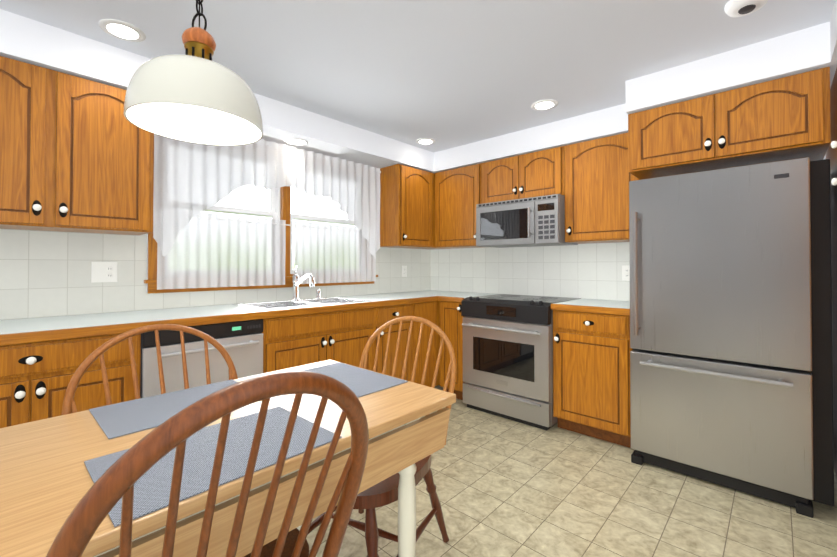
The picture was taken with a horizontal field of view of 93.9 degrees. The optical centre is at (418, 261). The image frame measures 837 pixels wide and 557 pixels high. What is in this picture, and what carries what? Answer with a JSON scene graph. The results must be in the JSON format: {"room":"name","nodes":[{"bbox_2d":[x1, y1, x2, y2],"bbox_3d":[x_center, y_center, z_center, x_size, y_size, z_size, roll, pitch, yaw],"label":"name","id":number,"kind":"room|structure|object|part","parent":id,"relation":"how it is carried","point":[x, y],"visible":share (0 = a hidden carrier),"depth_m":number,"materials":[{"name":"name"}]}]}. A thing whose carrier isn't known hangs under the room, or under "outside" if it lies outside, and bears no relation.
{"room":"kitchen","nodes":[
{"label":"kitchen","id":0,"kind":"room"},
{"bbox_2d":[146,234,291,291],"bbox_3d":[-1.934,0.045,2.234,0.120,2.330,6.000,-1,-1,42],"label":"wall","id":1,"kind":"structure","parent":0,"point":[147,265],"depth_m":2.42,"materials":[{"name":"white paint"}]},
{"bbox_2d":[0,56,152,234],"bbox_3d":[-1.876,-0.546,1.977,0.318,0.762,0.840,-1,-1,42],"label":"upper cabinet","id":2,"kind":"object","parent":1,"relation":"attached to","point":[76,153],"depth_m":1.92,"materials":[{"name":"brown wood"}]},
{"bbox_2d":[0,229,430,319],"bbox_3d":[-1.415,0.075,2.707,0.006,0.482,4.600,-1,-1,42],"label":"backsplash","id":3,"kind":"structure","parent":1,"relation":"attached to","point":[45,273],"depth_m":2.25,"materials":[{"name":"tile"}]},
{"bbox_2d":[91,262,116,282],"bbox_3d":[-1.813,0.060,2.259,0.012,0.118,0.118,-1,-1,42],"label":"electrical outlet","id":4,"kind":"object","parent":3,"relation":"attached to","point":[103,271],"visible":1,"depth_m":2.26,"materials":[{"name":"white plastic"}]},
{"bbox_2d":[402,266,406,276],"bbox_3d":[-0.147,0.101,4.082,0.007,0.118,0.072,-1,-1,42],"label":"electrical outlet","id":5,"kind":"object","parent":3,"relation":"attached to","point":[404,271],"visible":1,"depth_m":4.08,"materials":[{"name":"white plastic"}]},
{"bbox_2d":[244,306,267,337],"bbox_3d":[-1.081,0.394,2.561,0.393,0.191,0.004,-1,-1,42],"label":"base cabinet","id":6,"kind":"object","parent":1,"relation":"attached to","point":[265,320],"depth_m":2.35,"materials":[{"name":"brown wood"}]},
{"bbox_2d":[144,133,377,293],"bbox_3d":[-1.083,-0.342,3.126,0.167,1.095,1.880,-1,-1,42],"label":"window","id":7,"kind":"structure","parent":1,"relation":"in","point":[290,205],"depth_m":3.08,"materials":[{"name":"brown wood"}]},
{"bbox_2d":[153,134,380,289],"bbox_3d":[-1.003,-0.358,3.054,0.102,1.075,1.872,-1,-1,42],"label":"curtain","id":8,"kind":"object","parent":1,"relation":"attached to","point":[197,247],"visible":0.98,"depth_m":2.83,"materials":[{"name":"white fabric"}]},
{"bbox_2d":[232,297,371,309],"bbox_3d":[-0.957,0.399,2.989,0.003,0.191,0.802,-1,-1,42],"label":"sink","id":9,"kind":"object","parent":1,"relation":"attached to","point":[267,305],"depth_m":2.90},
{"bbox_2d":[291,266,320,300],"bbox_3d":[-0.832,0.167,3.048,0.218,0.266,0.256,-1,-1,42],"label":"faucet","id":10,"kind":"object","parent":9,"relation":"on","point":[296,281],"depth_m":3.01,"materials":[{"name":"silver metal"}]},
{"bbox_2d":[292,302,323,329],"bbox_3d":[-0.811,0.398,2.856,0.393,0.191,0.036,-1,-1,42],"label":"countertop","id":11,"kind":"structure","parent":1,"relation":"attached to","point":[293,303],"depth_m":2.69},
{"bbox_2d":[336,298,359,301],"bbox_3d":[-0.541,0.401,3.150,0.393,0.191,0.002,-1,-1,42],"label":"countertop","id":12,"kind":"structure","parent":1,"relation":"attached to","point":[337,299],"depth_m":3.20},
{"bbox_2d":[380,164,427,247],"bbox_3d":[-0.130,-0.524,3.883,0.318,0.762,0.460,-1,-1,42],"label":"upper cabinet","id":13,"kind":"object","parent":1,"relation":"attached to","point":[403,189],"depth_m":3.72,"materials":[{"name":"brown wood"}]},
{"bbox_2d":[440,164,480,247],"bbox_3d":[0.471,-0.524,3.887,0.558,0.762,0.317,-1,-1,42],"label":"upper cabinet","id":14,"kind":"object","parent":1,"relation":"attached to","point":[459,187],"depth_m":3.75,"materials":[{"name":"brown wood"}]},
{"bbox_2d":[480,146,563,203],"bbox_3d":[0.960,-0.716,3.441,0.765,0.389,0.317,-1,-1,42],"label":"upper cabinet","id":15,"kind":"object","parent":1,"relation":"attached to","point":[539,173],"depth_m":3.29,"materials":[{"name":"brown wood"}]},
{"bbox_2d":[476,194,577,247],"bbox_3d":[0.913,-0.328,3.385,0.756,0.379,0.446,-1,-1,42],"label":"microwave","id":16,"kind":"object","parent":15,"relation":"attached to","point":[533,221],"visible":1,"depth_m":3.21,"materials":[{"name":"silver metal"}]},
{"bbox_3d":[0.892,-0.314,3.135,0.021,0.244,0.048,-1,-1,42],"label":"microwave handle","id":17,"kind":"part","parent":16,"relation":"part of","materials":[{"name":"silver metal"}]},
{"bbox_2d":[564,133,634,243],"bbox_3d":[1.445,-0.534,2.995,0.547,0.762,0.317,-1,-1,42],"label":"upper cabinet","id":18,"kind":"object","parent":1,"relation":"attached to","point":[596,187],"depth_m":2.90,"materials":[{"name":"brown wood"}]},
{"bbox_2d":[624,67,830,179],"bbox_3d":[1.848,-0.740,2.384,0.871,0.364,0.677,-1,-1,42],"label":"upper cabinet","id":19,"kind":"object","parent":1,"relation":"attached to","point":[785,118],"depth_m":2.10,"materials":[{"name":"brown wood"}]},
{"bbox_2d":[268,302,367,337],"bbox_3d":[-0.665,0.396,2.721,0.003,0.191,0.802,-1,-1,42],"label":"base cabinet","id":20,"kind":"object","parent":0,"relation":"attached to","point":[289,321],"depth_m":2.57,"materials":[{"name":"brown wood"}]},
{"bbox_2d":[0,0,834,151],"bbox_3d":[-0.526,-1.185,0.958,3.940,0.100,6.240,-1,-1,42],"label":"ceiling","id":21,"kind":"structure","parent":0,"point":[446,74],"depth_m":2.03,"materials":[{"name":"white paint"}]},
{"bbox_2d":[99,19,145,41],"bbox_3d":[-1.438,-1.120,1.901,0.184,0.006,0.184,-1,-1,42],"label":"recessed light","id":22,"kind":"object","parent":21,"relation":"in","point":[122,30],"visible":1,"depth_m":1.90,"materials":[{"name":"white plastic"}]},
{"bbox_2d":[124,0,262,145],"bbox_3d":[-0.608,-0.752,1.085,0.332,0.762,0.332,-1,-1,42],"label":"pendant lamp","id":23,"kind":"object","parent":21,"relation":"hanging from","point":[195,93],"visible":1,"depth_m":1.04,"materials":[{"name":"white glass"}]},
{"bbox_2d":[0,0,836,172],"bbox_3d":[-0.053,-1.033,1.472,3.700,0.192,4.600,-1,-1,42],"label":"soffit","id":24,"kind":"structure","parent":21,"relation":"attached to","point":[30,41],"depth_m":2.23,"materials":[{"name":"white paint"}]},
{"bbox_2d":[283,138,307,145],"bbox_3d":[-0.941,-0.916,2.989,0.184,0.006,0.184,-1,-1,42],"label":"recessed light","id":25,"kind":"object","parent":24,"relation":"attached to","point":[296,141],"visible":1,"depth_m":2.98,"materials":[{"name":"white plastic"}]},
{"bbox_2d":[416,138,435,144],"bbox_3d":[0.066,-1.101,3.588,0.184,0.006,0.184,-1,-1,42],"label":"recessed light","id":26,"kind":"object","parent":21,"relation":"in","point":[425,141],"visible":1,"depth_m":3.59,"materials":[{"name":"white plastic"}]},
{"bbox_2d":[531,99,557,109],"bbox_3d":[0.895,-1.110,2.775,0.184,0.006,0.184,-1,-1,42],"label":"recessed light","id":27,"kind":"object","parent":21,"relation":"in","point":[546,104],"visible":1,"depth_m":2.77,"materials":[{"name":"white plastic"}]},
{"bbox_2d":[725,0,767,16],"bbox_3d":[1.417,-1.104,1.687,0.150,0.044,0.150,-1,-1,42],"label":"recessed light","id":28,"kind":"object","parent":21,"relation":"attached to","point":[736,8],"visible":1,"depth_m":1.68,"materials":[{"name":"white plastic"}]},
{"bbox_2d":[307,385,836,556],"bbox_3d":[-0.526,1.245,0.930,3.940,0.100,6.240,-1,-1,42],"label":"floor","id":29,"kind":"structure","parent":0,"point":[505,487],"depth_m":1.90,"materials":[{"name":"tile"}]},
{"bbox_2d":[0,326,142,427],"bbox_3d":[-1.839,0.768,1.781,0.617,0.874,0.828,-1,-1,42],"label":"base cabinet","id":30,"kind":"object","parent":29,"relation":"on","point":[42,359],"depth_m":1.66,"materials":[{"name":"brown wood"}]},
{"bbox_2d":[0,304,271,341],"bbox_3d":[-1.893,0.309,1.726,0.607,0.037,2.310,-1,-1,42],"label":"countertop","id":31,"kind":"structure","parent":30,"relation":"on","point":[184,316],"depth_m":1.98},
{"bbox_2d":[62,324,237,414],"bbox_3d":[-0.793,0.717,1.304,0.534,0.965,0.549,-1,-1,40],"label":"chair","id":32,"kind":"object","parent":29,"relation":"on","point":[69,406],"visible":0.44,"depth_m":1.41,"materials":[{"name":"brown wood"}]},
{"bbox_2d":[140,319,262,397],"bbox_3d":[-1.324,0.775,2.284,0.642,0.872,0.602,-1,-1,42],"label":"dishwasher","id":33,"kind":"object","parent":29,"relation":"on","point":[241,342],"visible":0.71,"depth_m":2.07,"materials":[{"name":"grey metal"}]},
{"bbox_3d":[-1.096,0.421,2.099,0.051,0.108,0.531,-1,-1,42],"label":"handle","id":34,"kind":"part","parent":33,"relation":"part of","materials":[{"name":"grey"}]},
{"bbox_2d":[46,371,368,556],"bbox_3d":[-0.442,0.689,0.818,0.598,1.011,0.549,-1,-1,44],"label":"chair","id":35,"kind":"object","parent":29,"relation":"on","point":[113,484],"visible":0.92,"depth_m":0.64,"materials":[{"name":"brown wood"}]},
{"bbox_2d":[0,359,455,556],"bbox_3d":[-0.726,0.819,0.935,0.735,0.748,1.730,-1,-1,42],"label":"dining table","id":36,"kind":"object","parent":29,"relation":"on","point":[46,483],"visible":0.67,"depth_m":0.91,"materials":[{"name":"brown wood"}]},
{"bbox_2d":[89,379,237,438],"bbox_3d":[-0.742,0.447,1.232,0.295,0.003,0.420,-1,-1,42],"label":"placemat","id":37,"kind":"object","parent":36,"relation":"on","point":[126,418],"visible":0.71,"depth_m":1.17,"materials":[{"name":"grey fabric"}]},
{"bbox_2d":[84,406,341,526],"bbox_3d":[-0.466,0.443,0.925,0.317,0.003,0.460,-1,-1,42],"label":"placemat","id":38,"kind":"object","parent":36,"relation":"on","point":[152,486],"visible":0.64,"depth_m":0.88,"materials":[{"name":"grey fabric"}]},
{"bbox_2d":[303,362,407,396],"bbox_3d":[-0.292,0.450,1.502,0.425,0.003,0.285,-1,-1,42],"label":"placemat","id":39,"kind":"object","parent":36,"relation":"on","point":[359,382],"visible":0.64,"depth_m":1.50,"materials":[{"name":"grey fabric"}]},
{"bbox_2d":[263,326,383,373],"bbox_3d":[-0.827,0.868,2.884,0.617,0.700,0.949,-1,-1,42],"label":"base cabinet","id":40,"kind":"object","parent":29,"relation":"on","point":[343,346],"depth_m":2.63,"materials":[{"name":"brown wood"}]},
{"bbox_2d":[307,316,455,556],"bbox_3d":[-0.177,0.732,1.591,0.506,0.942,0.687,0,-1,26],"label":"chair","id":41,"kind":"object","parent":29,"relation":"on","point":[379,494],"visible":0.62,"depth_m":1.63,"materials":[{"name":"brown wood"}]},
{"bbox_2d":[360,302,415,382],"bbox_3d":[-0.434,0.786,3.315,0.617,0.874,0.488,-1,-1,42],"label":"base cabinet","id":42,"kind":"object","parent":29,"relation":"on","point":[371,317],"depth_m":3.13,"materials":[{"name":"brown wood"}]},
{"bbox_2d":[340,290,471,305],"bbox_3d":[-0.100,0.331,3.685,0.607,0.037,1.362,-1,-1,42],"label":"countertop","id":43,"kind":"structure","parent":42,"relation":"on","point":[413,296],"depth_m":3.47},
{"bbox_2d":[416,298,439,386],"bbox_3d":[-0.184,0.789,3.587,0.617,0.874,0.388,-1,-1,42],"label":"base cabinet","id":44,"kind":"object","parent":29,"relation":"on","point":[429,309],"depth_m":3.43,"materials":[{"name":"brown wood"}]},
{"bbox_2d":[440,302,464,399],"bbox_3d":[0.491,0.790,3.650,0.290,0.874,0.616,-1,-1,42],"label":"base cabinet","id":45,"kind":"object","parent":29,"relation":"on","point":[451,320],"depth_m":3.42,"materials":[{"name":"brown wood"}]},
{"bbox_2d":[436,294,494,301],"bbox_3d":[0.481,0.332,3.649,0.297,0.042,0.630,-1,-1,42],"label":"countertop","id":46,"kind":"structure","parent":45,"relation":"on","point":[439,297],"depth_m":3.48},
{"bbox_2d":[461,294,580,429],"bbox_3d":[0.841,0.756,3.249,0.758,0.932,0.692,-1,-1,42],"label":"range","id":47,"kind":"object","parent":29,"relation":"on","point":[507,356],"visible":0.9,"depth_m":3.00,"materials":[{"name":"silver metal"}]},
{"bbox_3d":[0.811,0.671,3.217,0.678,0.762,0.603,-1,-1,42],"label":"handle","id":48,"kind":"part","parent":47,"relation":"part of","materials":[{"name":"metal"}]},
{"bbox_2d":[551,306,632,447],"bbox_3d":[1.354,0.780,2.859,0.516,0.874,0.616,-1,-1,42],"label":"base cabinet","id":49,"kind":"object","parent":29,"relation":"on","point":[591,348],"depth_m":2.62,"materials":[{"name":"brown wood"}]},
{"bbox_2d":[552,299,629,313],"bbox_3d":[1.354,0.322,2.864,0.516,0.037,0.608,-1,-1,42],"label":"countertop","id":50,"kind":"structure","parent":49,"relation":"on","point":[579,304],"depth_m":2.72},
{"bbox_2d":[629,157,833,517],"bbox_3d":[1.805,0.361,2.313,0.853,1.700,0.767,-1,-1,42],"label":"fridge","id":51,"kind":"object","parent":29,"relation":"on","point":[731,373],"visible":1,"depth_m":2.02,"materials":[{"name":"silver metal"}]},
{"bbox_3d":[1.530,0.088,2.091,0.679,1.028,0.063,-1,-1,42],"label":"handle","id":52,"kind":"part","parent":51,"relation":"part of","materials":[{"name":"silver metal"}]},
{"bbox_2d":[825,68,836,476],"bbox_3d":[2.271,0.137,1.722,0.622,2.134,1.068,-1,-1,42],"label":"tall cabinet","id":53,"kind":"object","parent":29,"relation":"on","point":[831,154],"visible":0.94,"depth_m":1.72,"materials":[{"name":"brown wood"}]},
{"bbox_3d":[1.541,0.056,3.201,3.940,2.330,0.120,-1,-1,42],"label":"wall","id":54,"kind":"structure","parent":0,"visible":0},
{"bbox_2d":[431,242,629,300],"bbox_3d":[0.947,-0.110,3.660,2.194,0.872,0.006,-1,-1,42],"label":"backsplash","id":55,"kind":"structure","parent":54,"relation":"attached to","point":[588,271],"depth_m":3.53,"materials":[{"name":"tile"}]},
{"bbox_2d":[622,265,629,280],"bbox_3d":[1.619,0.089,3.034,0.072,0.118,0.007,-1,-1,42],"label":"electrical outlet","id":56,"kind":"object","parent":55,"relation":"attached to","point":[625,272],"visible":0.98,"depth_m":3.04,"materials":[{"name":"white plastic"}]}
]}

